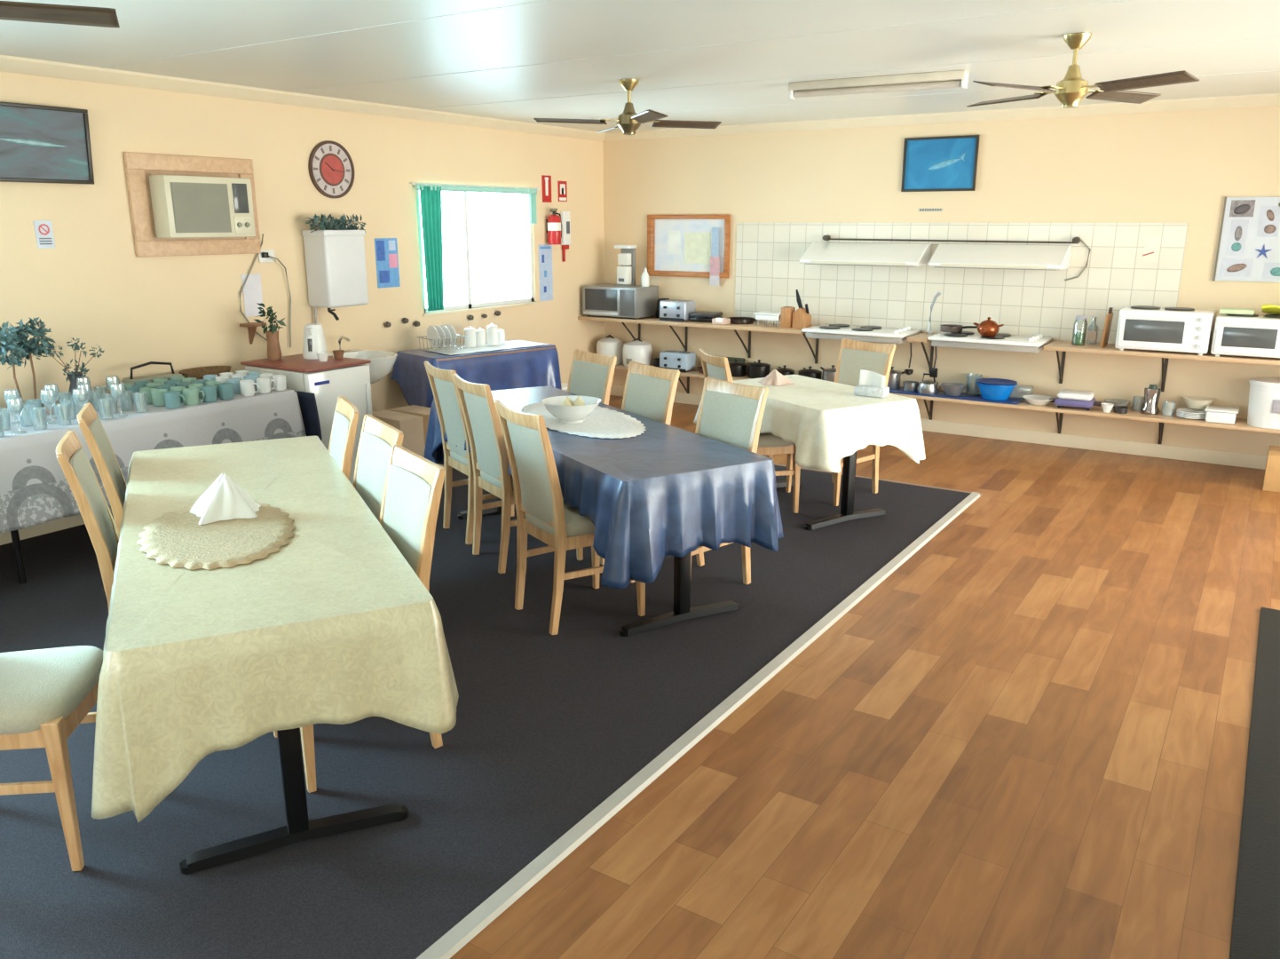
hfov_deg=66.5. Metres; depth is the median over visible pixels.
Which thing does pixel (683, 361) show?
toaster
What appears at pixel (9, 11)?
ceiling fan
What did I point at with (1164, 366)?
shelf bracket
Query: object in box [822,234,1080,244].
vent pipe
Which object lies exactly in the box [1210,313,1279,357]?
oven
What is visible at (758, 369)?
saucepan
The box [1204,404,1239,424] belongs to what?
box
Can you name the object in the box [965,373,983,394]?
glass jug
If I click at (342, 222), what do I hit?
flower
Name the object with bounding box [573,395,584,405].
garlic bulb
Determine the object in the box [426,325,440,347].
plate
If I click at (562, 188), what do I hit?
sign
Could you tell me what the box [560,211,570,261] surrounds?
blanket
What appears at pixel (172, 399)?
mug
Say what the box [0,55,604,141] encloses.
trim
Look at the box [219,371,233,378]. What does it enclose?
mug
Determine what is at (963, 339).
cooktop
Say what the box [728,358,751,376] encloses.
saucepan
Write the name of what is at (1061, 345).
shelf
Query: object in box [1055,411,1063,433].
shelf bracket
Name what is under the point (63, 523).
baseboard
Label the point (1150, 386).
jug
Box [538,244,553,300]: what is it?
poster
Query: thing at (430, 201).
curtain
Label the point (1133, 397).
glass jar
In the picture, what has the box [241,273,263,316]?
notice sheet
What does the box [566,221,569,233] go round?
print
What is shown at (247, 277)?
power cable
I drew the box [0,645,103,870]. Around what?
dining chair
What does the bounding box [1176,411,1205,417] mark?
plate
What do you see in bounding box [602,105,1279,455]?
wall
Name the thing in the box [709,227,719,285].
brochure
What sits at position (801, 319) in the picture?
knife block
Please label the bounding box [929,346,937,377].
spatula
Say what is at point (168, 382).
mug
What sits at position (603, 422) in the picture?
doily
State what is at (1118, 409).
saucepan
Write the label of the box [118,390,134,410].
tumbler
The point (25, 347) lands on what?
topiary plant
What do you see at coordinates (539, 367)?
tablecloth
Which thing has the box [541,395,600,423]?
fruit bowl
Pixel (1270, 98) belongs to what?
trim
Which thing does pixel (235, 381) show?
mug
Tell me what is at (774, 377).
napkin
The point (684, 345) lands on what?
shelf bracket
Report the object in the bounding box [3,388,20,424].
wine glass
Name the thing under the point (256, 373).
mug
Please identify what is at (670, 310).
toaster
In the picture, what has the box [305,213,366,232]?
garland
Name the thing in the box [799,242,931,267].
range hood
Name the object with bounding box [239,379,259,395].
mug
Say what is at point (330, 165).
wall clock
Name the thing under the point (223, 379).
mug
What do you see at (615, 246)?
tray
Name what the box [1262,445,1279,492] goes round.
cardboard box
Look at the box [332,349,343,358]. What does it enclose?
cup
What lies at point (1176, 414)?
plate
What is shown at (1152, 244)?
notice sheet
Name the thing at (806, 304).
kitchen knife
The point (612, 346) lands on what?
rice cooker
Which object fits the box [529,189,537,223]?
curtain
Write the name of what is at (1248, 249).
poster
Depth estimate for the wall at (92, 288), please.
6.31 m
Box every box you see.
[372,404,443,466]
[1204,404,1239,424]
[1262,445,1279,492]
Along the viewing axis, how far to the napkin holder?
5.63 m
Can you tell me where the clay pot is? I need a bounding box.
[972,316,1003,336]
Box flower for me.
[305,216,360,227]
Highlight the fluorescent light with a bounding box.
[788,70,968,99]
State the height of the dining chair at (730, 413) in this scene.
0.957 m
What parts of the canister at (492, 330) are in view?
lid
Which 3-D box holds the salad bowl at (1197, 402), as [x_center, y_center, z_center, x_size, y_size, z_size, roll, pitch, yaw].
[3.988,-0.547,6.984,0.200,0.070,0.200,9,17,32]
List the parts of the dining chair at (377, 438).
leg, backrest, crest rail, leg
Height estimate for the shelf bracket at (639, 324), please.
0.300 m
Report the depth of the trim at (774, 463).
6.54 m
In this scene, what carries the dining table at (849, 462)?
on the floor at (548, 727)
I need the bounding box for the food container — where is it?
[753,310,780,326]
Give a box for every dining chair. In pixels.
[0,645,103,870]
[55,430,118,613]
[77,402,126,537]
[273,443,445,792]
[328,395,359,480]
[352,413,403,521]
[424,361,514,544]
[452,373,582,573]
[494,399,645,634]
[510,348,616,516]
[600,361,679,564]
[630,376,768,584]
[698,347,800,513]
[785,338,896,505]
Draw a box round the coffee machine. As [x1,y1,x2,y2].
[614,244,636,285]
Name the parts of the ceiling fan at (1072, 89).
blade, blade, blade arm, blade arm, down rod, blade arm, blade arm, blade, blade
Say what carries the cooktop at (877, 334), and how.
on the shelf at (770, 327)
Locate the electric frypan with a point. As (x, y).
(1066, 398)
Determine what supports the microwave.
on the shelf at (770, 327)
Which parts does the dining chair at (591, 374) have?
leg, leg, backrest, crest rail, leg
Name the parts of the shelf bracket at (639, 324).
angle plate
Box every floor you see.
[0,465,971,958]
[449,395,1279,958]
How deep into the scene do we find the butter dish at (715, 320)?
8.61 m
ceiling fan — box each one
[0,0,119,27]
[533,79,721,134]
[966,32,1199,108]
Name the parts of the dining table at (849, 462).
leg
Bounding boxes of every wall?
[0,71,604,411]
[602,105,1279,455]
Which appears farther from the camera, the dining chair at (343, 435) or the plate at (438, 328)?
the plate at (438, 328)
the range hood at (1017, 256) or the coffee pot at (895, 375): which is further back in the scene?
the coffee pot at (895, 375)
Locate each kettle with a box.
[302,323,327,359]
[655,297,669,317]
[916,372,942,394]
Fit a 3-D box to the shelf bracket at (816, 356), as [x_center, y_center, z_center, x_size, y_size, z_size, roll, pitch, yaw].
[1.462,-1.131,8.429,0.024,0.300,0.340,9,17,32]
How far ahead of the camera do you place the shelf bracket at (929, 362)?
8.02 m
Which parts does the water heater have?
lid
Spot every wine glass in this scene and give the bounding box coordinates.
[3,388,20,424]
[7,397,27,434]
[40,388,58,423]
[43,383,62,418]
[72,387,87,422]
[76,376,90,408]
[77,383,92,402]
[105,375,121,408]
[110,382,127,416]
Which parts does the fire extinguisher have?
valve handle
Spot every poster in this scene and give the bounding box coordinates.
[374,237,400,288]
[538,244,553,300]
[1212,196,1279,282]
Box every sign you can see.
[33,220,55,248]
[541,174,551,202]
[557,181,567,201]
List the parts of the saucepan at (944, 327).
handle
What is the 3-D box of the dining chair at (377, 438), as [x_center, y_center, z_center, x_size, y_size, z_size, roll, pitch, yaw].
[-1.171,0.280,3.698,0.527,0.957,0.428,-9,17,-31]
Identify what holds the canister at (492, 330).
on the table runner at (515, 343)
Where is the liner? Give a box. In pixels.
[889,386,1024,404]
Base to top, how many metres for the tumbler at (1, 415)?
0.100 m
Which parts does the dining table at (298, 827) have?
leg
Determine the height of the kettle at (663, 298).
0.185 m
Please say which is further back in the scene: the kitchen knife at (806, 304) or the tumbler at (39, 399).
the kitchen knife at (806, 304)
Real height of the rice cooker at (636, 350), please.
0.273 m
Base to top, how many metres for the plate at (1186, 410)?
0.018 m
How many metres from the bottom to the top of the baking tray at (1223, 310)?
0.030 m
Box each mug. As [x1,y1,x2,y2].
[115,383,131,400]
[126,385,142,402]
[134,380,150,387]
[138,387,155,403]
[145,382,161,388]
[150,388,167,406]
[151,378,167,384]
[158,384,173,390]
[163,390,185,408]
[164,379,179,386]
[169,375,184,381]
[169,386,185,402]
[175,381,190,387]
[181,377,197,383]
[181,387,205,405]
[188,383,203,399]
[193,379,208,385]
[200,385,217,402]
[203,374,217,380]
[205,380,221,396]
[214,376,229,382]
[217,382,234,399]
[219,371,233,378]
[227,377,242,394]
[230,373,245,379]
[235,370,249,375]
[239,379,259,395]
[243,375,257,390]
[246,371,260,377]
[255,377,276,393]
[259,372,273,387]
[271,374,286,390]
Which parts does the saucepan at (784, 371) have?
lid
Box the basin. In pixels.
[328,335,397,383]
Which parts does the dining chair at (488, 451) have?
leg, crest rail, backrest, rail, seat rail, seat, leg, leg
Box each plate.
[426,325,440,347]
[434,324,445,347]
[439,324,451,347]
[445,323,457,346]
[1176,407,1206,414]
[1176,410,1205,415]
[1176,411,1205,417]
[1176,412,1205,418]
[1176,414,1205,419]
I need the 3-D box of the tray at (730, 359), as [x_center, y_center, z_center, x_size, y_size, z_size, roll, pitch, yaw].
[0.789,-1.066,9.045,0.400,0.140,0.040,9,17,32]
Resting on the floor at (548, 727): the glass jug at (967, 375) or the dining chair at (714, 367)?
the dining chair at (714, 367)
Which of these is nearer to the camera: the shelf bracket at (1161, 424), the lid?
the shelf bracket at (1161, 424)
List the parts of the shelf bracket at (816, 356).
angle plate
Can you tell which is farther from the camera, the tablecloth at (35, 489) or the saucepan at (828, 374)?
the saucepan at (828, 374)
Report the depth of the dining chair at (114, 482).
3.89 m
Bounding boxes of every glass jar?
[1071,315,1088,345]
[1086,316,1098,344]
[1131,395,1144,410]
[1161,401,1176,416]
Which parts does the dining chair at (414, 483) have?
leg, leg, backrest, crest rail, leg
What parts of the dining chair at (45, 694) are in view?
seat rail, seat, leg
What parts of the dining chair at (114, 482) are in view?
crest rail, backrest, leg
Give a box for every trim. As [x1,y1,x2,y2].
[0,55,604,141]
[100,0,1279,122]
[415,491,980,958]
[603,93,1279,141]
[774,463,981,495]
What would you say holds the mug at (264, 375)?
on the tablecloth at (35, 489)
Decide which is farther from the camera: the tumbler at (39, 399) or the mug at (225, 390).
the mug at (225, 390)
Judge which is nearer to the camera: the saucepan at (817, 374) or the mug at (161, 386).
the mug at (161, 386)
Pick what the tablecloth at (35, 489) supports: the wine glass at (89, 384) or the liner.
the wine glass at (89, 384)
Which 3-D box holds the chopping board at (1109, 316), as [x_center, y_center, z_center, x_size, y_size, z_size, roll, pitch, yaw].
[3.394,-1.107,7.087,0.034,0.280,0.240,9,17,32]
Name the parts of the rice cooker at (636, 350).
lid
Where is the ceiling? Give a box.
[0,0,1279,132]
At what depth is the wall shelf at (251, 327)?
6.37 m
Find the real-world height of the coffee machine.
0.375 m
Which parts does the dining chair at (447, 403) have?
leg, crest rail, backrest, rail, seat rail, seat, leg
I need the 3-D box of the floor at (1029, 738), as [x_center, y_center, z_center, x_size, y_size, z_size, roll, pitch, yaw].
[-0.412,0.846,3.648,7.280,0.100,11.280,9,17,32]
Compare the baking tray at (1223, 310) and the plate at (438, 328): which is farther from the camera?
the plate at (438, 328)
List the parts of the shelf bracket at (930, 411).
angle plate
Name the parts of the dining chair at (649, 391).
leg, leg, backrest, crest rail, leg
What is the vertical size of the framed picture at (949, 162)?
0.410 m
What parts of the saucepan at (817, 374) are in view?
lid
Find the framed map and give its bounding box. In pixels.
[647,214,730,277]
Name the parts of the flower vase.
flower, stem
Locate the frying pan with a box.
[728,316,757,323]
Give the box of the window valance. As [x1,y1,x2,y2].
[410,182,540,194]
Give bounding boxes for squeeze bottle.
[640,267,649,286]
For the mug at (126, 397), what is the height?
0.085 m
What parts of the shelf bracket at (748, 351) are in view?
angle plate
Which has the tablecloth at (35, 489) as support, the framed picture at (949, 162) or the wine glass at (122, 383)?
the wine glass at (122, 383)
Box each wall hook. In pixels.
[384,321,391,327]
[402,317,408,323]
[413,320,420,326]
[467,314,474,320]
[494,310,500,316]
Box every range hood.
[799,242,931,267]
[928,243,1071,270]
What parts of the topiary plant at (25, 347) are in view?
stem, pot, stem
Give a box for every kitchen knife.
[795,289,803,308]
[805,303,809,313]
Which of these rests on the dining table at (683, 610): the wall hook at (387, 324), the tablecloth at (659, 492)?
the tablecloth at (659, 492)
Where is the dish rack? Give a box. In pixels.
[416,334,466,352]
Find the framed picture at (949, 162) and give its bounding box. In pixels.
[900,134,979,191]
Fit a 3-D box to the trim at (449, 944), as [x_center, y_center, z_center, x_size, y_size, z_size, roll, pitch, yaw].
[-0.340,1.076,2.556,0.065,0.014,9.210,9,17,32]
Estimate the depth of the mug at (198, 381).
5.59 m
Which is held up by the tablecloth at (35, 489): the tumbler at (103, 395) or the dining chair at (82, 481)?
the tumbler at (103, 395)
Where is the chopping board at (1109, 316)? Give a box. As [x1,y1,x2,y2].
[1099,307,1113,347]
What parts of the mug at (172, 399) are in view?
handle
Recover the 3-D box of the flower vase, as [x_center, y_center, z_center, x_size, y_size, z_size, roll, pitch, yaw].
[-3.091,-0.586,5.294,0.296,0.363,0.250,1,15,6]
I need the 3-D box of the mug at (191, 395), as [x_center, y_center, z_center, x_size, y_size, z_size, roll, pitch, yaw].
[-2.444,-0.453,5.334,0.079,0.085,0.102,6,16,22]
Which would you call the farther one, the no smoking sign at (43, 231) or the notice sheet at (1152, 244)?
the notice sheet at (1152, 244)
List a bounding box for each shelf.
[239,322,266,344]
[577,315,813,333]
[614,361,1279,434]
[906,331,938,342]
[1042,339,1279,365]
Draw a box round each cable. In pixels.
[239,233,281,350]
[268,255,291,347]
[1064,239,1090,280]
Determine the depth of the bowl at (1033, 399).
7.43 m
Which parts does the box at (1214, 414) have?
dish, lid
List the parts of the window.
sill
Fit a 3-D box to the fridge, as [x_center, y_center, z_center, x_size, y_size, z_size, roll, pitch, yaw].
[-2.108,-0.344,6.285,0.648,0.838,0.500,9,17,32]
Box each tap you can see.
[327,308,339,320]
[338,335,349,349]
[925,292,940,334]
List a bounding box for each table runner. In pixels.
[294,390,322,442]
[425,339,548,355]
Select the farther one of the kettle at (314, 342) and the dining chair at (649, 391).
the kettle at (314, 342)
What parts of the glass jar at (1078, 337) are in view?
lid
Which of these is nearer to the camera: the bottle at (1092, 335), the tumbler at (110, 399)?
the tumbler at (110, 399)
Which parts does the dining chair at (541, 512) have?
leg, crest rail, backrest, rail, leg, seat rail, seat, leg, leg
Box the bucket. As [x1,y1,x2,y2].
[1247,377,1279,428]
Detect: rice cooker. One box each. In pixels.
[596,334,623,364]
[622,338,652,367]
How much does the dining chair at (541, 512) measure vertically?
0.957 m
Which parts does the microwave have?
handle, door glass, door, control panel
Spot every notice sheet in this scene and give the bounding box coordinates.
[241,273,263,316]
[1142,237,1161,261]
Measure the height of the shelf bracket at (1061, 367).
0.300 m
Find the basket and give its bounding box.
[178,365,231,379]
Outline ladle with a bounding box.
[904,342,913,375]
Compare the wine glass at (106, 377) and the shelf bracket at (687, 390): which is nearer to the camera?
the wine glass at (106, 377)
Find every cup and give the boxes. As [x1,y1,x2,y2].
[316,352,328,361]
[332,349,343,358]
[1100,402,1114,412]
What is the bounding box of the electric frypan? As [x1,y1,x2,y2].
[1049,388,1101,410]
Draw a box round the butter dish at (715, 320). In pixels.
[711,317,730,324]
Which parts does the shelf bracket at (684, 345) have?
angle plate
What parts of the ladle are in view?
handle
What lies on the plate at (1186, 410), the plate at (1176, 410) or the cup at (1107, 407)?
the plate at (1176, 410)
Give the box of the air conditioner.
[122,151,260,256]
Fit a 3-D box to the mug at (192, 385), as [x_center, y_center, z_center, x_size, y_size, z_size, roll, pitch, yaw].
[-2.495,-0.491,5.478,0.102,0.085,0.079,9,17,31]
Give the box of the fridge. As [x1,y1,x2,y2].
[240,353,372,483]
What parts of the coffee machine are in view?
panel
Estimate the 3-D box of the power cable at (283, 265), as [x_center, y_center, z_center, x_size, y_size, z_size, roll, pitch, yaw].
[-2.390,-1.187,6.539,0.027,0.615,0.170,6,16,20]
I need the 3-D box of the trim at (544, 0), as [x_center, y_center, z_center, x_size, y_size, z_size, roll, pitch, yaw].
[0.268,-1.896,4.008,6.860,0.002,6.016,9,17,32]
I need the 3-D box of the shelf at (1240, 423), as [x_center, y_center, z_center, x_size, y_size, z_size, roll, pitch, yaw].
[2.463,-0.670,7.871,6.947,0.025,0.351,9,17,32]
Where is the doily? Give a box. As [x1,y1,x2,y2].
[521,402,645,438]
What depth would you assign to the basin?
6.80 m
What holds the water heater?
attached to the wall at (92, 288)
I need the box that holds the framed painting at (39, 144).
[0,101,94,184]
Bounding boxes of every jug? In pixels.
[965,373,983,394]
[1140,384,1161,414]
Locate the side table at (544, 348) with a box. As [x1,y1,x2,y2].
[435,346,555,361]
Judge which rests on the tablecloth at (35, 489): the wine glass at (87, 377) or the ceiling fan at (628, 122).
the wine glass at (87, 377)
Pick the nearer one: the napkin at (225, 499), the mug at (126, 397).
the napkin at (225, 499)
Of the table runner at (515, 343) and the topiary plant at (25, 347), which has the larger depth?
the table runner at (515, 343)
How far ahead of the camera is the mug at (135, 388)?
5.39 m
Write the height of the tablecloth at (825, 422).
0.357 m
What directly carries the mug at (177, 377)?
on the tablecloth at (35, 489)
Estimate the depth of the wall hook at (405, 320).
7.47 m
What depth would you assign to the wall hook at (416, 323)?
7.58 m
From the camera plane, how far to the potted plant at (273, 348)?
6.18 m
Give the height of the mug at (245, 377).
0.085 m
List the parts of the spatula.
blade, handle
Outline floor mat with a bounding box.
[1229,607,1279,958]
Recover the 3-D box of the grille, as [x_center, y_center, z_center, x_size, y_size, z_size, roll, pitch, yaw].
[-2.610,-1.617,5.818,0.013,0.285,0.370,9,17,32]
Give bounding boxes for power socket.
[258,249,275,262]
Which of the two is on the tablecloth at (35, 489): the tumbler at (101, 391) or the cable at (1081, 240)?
the tumbler at (101, 391)
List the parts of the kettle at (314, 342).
spout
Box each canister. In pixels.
[464,326,476,347]
[475,328,486,346]
[486,323,498,345]
[497,328,505,343]
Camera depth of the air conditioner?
5.82 m
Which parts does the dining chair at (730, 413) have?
leg, backrest, crest rail, leg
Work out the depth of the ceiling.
4.78 m
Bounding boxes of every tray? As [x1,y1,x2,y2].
[614,244,636,248]
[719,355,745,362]
[1219,307,1255,315]
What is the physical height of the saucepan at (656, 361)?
0.120 m
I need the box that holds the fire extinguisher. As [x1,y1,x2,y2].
[545,208,561,244]
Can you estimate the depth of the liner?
7.72 m
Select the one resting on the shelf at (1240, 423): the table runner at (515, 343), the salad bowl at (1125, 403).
the salad bowl at (1125, 403)
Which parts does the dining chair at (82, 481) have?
crest rail, backrest, leg, rail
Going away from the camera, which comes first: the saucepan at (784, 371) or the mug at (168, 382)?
the mug at (168, 382)
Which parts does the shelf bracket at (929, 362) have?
angle plate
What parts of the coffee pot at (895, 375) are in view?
lid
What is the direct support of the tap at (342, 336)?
on the basin
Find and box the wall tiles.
[734,222,1188,343]
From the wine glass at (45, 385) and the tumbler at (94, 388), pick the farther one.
the tumbler at (94, 388)
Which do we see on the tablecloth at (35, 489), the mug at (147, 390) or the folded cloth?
the mug at (147, 390)
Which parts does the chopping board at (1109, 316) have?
board handle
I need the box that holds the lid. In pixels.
[976,378,1017,386]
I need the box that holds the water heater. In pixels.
[301,229,368,323]
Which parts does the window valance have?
rail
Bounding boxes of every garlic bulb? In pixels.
[560,398,571,405]
[561,395,573,405]
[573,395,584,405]
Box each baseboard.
[0,506,113,545]
[609,385,1267,469]
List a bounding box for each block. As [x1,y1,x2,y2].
[780,306,795,327]
[791,307,811,328]
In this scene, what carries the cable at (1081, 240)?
hanging from the vent pipe
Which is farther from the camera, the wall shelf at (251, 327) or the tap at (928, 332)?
the tap at (928, 332)
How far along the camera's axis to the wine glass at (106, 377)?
5.22 m
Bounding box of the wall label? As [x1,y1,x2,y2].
[917,207,943,212]
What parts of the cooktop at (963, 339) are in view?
plate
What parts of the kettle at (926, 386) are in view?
handle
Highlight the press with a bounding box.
[689,310,722,322]
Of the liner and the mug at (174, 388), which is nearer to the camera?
the mug at (174, 388)
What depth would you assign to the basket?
5.99 m
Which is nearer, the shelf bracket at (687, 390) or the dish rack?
the dish rack
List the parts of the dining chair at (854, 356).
leg, leg, leg, backrest, crest rail, leg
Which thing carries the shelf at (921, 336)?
attached to the wall at (1167, 166)
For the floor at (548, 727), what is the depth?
3.19 m
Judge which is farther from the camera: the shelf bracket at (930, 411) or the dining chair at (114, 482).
the shelf bracket at (930, 411)
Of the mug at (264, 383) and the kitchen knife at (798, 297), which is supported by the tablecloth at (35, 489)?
the mug at (264, 383)
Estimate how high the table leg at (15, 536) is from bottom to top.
0.707 m
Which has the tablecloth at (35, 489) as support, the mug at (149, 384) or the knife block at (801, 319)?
the mug at (149, 384)
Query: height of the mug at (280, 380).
0.085 m
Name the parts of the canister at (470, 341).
lid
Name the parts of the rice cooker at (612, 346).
lid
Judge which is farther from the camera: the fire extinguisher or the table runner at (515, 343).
the fire extinguisher
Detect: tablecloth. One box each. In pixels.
[0,388,306,533]
[91,435,458,821]
[390,339,561,407]
[423,386,783,588]
[693,374,925,472]
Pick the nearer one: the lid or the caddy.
the caddy
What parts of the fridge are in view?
door, handle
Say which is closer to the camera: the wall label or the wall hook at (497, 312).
the wall label
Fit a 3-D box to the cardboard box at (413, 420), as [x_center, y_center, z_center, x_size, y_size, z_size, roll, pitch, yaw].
[-1.629,-0.276,6.882,0.402,0.402,0.440,12,19,37]
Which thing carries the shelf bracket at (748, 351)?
attached to the wall at (1167, 166)
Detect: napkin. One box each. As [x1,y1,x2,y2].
[189,472,260,524]
[758,368,794,385]
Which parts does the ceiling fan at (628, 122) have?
blade, blade, blade arm, down rod, blade, blade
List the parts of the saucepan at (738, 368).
lid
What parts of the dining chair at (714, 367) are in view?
leg, crest rail, backrest, leg, seat, seat rail, leg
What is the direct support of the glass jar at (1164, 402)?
on the shelf at (1240, 423)
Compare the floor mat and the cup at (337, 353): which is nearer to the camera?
the floor mat
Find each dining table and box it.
[179,726,408,874]
[457,497,739,636]
[775,450,885,529]
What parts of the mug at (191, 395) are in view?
handle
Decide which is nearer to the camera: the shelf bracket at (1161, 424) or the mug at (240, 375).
the mug at (240, 375)
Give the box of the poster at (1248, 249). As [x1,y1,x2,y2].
[1212,196,1279,282]
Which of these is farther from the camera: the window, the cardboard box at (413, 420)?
the window
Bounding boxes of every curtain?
[419,185,443,311]
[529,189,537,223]
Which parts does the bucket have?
lid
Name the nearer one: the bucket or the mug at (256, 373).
the mug at (256, 373)
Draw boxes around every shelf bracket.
[621,322,640,339]
[669,325,687,351]
[678,376,689,393]
[734,329,750,357]
[802,333,819,363]
[920,341,933,372]
[923,399,933,419]
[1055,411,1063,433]
[1056,350,1066,383]
[1157,422,1164,444]
[1161,357,1169,392]
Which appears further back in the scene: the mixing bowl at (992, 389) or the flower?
the mixing bowl at (992, 389)
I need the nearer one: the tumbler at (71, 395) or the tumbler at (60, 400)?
the tumbler at (60, 400)
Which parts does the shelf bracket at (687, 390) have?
angle plate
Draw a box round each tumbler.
[0,407,10,430]
[0,413,4,437]
[16,404,33,426]
[25,398,42,420]
[29,407,47,429]
[54,402,71,426]
[57,391,72,411]
[59,398,76,419]
[70,393,85,414]
[87,390,103,410]
[93,386,108,404]
[96,397,112,419]
[102,393,118,413]
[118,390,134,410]
[132,392,147,412]
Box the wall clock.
[308,140,355,197]
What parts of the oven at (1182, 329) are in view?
door glass, door, handle, knob, knob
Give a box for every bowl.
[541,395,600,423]
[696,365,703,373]
[976,378,1017,400]
[1021,395,1053,405]
[1104,398,1130,409]
[1182,395,1214,409]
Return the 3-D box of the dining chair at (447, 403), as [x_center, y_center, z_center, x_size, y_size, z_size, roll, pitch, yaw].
[-0.864,-0.172,5.411,0.527,0.957,0.428,-9,17,-31]
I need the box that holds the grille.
[169,181,231,232]
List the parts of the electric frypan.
lid, handle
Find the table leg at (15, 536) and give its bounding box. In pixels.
[10,529,27,583]
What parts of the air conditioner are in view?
casing, knob, vent panel, control panel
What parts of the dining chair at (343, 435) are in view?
leg, backrest, crest rail, leg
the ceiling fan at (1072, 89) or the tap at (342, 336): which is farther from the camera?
the tap at (342, 336)
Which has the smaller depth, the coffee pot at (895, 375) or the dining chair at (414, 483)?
the dining chair at (414, 483)
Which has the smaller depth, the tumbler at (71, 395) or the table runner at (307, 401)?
the tumbler at (71, 395)
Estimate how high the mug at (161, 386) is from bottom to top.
0.085 m
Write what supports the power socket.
attached to the wall at (92, 288)
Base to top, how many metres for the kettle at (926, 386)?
0.156 m
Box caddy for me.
[122,361,181,385]
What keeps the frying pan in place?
on the shelf at (770, 327)
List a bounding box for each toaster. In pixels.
[659,299,695,322]
[659,349,695,371]
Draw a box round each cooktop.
[801,323,921,343]
[927,331,1052,353]
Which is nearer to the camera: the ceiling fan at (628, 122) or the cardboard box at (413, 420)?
the ceiling fan at (628, 122)
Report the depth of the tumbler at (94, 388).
5.30 m
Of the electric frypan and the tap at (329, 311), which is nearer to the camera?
the tap at (329, 311)
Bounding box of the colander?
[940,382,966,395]
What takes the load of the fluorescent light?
attached to the ceiling
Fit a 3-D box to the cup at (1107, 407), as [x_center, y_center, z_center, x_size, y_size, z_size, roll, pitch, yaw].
[3.420,-0.524,7.149,0.090,0.060,0.090,9,17,32]
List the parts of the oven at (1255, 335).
door glass, handle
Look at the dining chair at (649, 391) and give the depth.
5.16 m
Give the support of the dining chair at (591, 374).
on the floor at (548, 727)
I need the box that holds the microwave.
[582,283,658,319]
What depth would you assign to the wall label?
7.80 m
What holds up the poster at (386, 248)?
attached to the wall at (92, 288)
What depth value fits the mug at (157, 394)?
5.26 m
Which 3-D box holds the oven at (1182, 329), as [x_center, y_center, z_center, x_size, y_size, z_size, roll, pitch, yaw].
[3.683,-1.053,6.848,0.570,0.297,0.416,9,17,32]
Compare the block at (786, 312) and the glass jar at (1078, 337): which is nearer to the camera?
the glass jar at (1078, 337)
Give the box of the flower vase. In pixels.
[40,336,104,404]
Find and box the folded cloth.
[1261,304,1279,314]
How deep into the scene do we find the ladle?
7.85 m
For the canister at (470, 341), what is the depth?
7.56 m
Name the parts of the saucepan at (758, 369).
lid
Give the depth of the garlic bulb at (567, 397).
4.91 m
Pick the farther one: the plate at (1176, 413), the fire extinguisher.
the fire extinguisher
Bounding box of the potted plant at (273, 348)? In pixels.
[253,302,285,360]
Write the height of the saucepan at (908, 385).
0.076 m
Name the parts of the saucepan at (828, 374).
lid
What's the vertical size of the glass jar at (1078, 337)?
0.210 m
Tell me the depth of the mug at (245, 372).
5.94 m
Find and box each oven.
[1114,305,1216,355]
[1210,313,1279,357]
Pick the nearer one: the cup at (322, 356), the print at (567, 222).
the cup at (322, 356)
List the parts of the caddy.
handle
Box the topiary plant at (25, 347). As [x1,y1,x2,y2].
[0,316,55,416]
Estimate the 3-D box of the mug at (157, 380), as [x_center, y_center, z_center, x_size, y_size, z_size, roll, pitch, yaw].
[-2.767,-0.539,5.661,0.102,0.085,0.079,-14,20,-43]
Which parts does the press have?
lid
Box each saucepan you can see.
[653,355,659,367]
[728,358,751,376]
[747,359,770,378]
[776,364,794,375]
[798,365,821,379]
[820,364,836,381]
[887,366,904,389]
[902,380,938,391]
[940,323,977,332]
[1113,405,1128,413]
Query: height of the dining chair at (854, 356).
0.957 m
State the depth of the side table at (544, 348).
7.38 m
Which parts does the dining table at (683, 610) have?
leg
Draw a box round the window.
[417,189,538,316]
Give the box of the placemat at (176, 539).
[136,500,296,569]
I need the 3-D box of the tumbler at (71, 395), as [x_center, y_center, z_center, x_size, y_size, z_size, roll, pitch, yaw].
[-2.920,-0.393,5.077,0.068,0.100,0.067,9,17,32]
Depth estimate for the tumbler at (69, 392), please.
5.12 m
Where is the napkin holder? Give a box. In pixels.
[853,369,889,397]

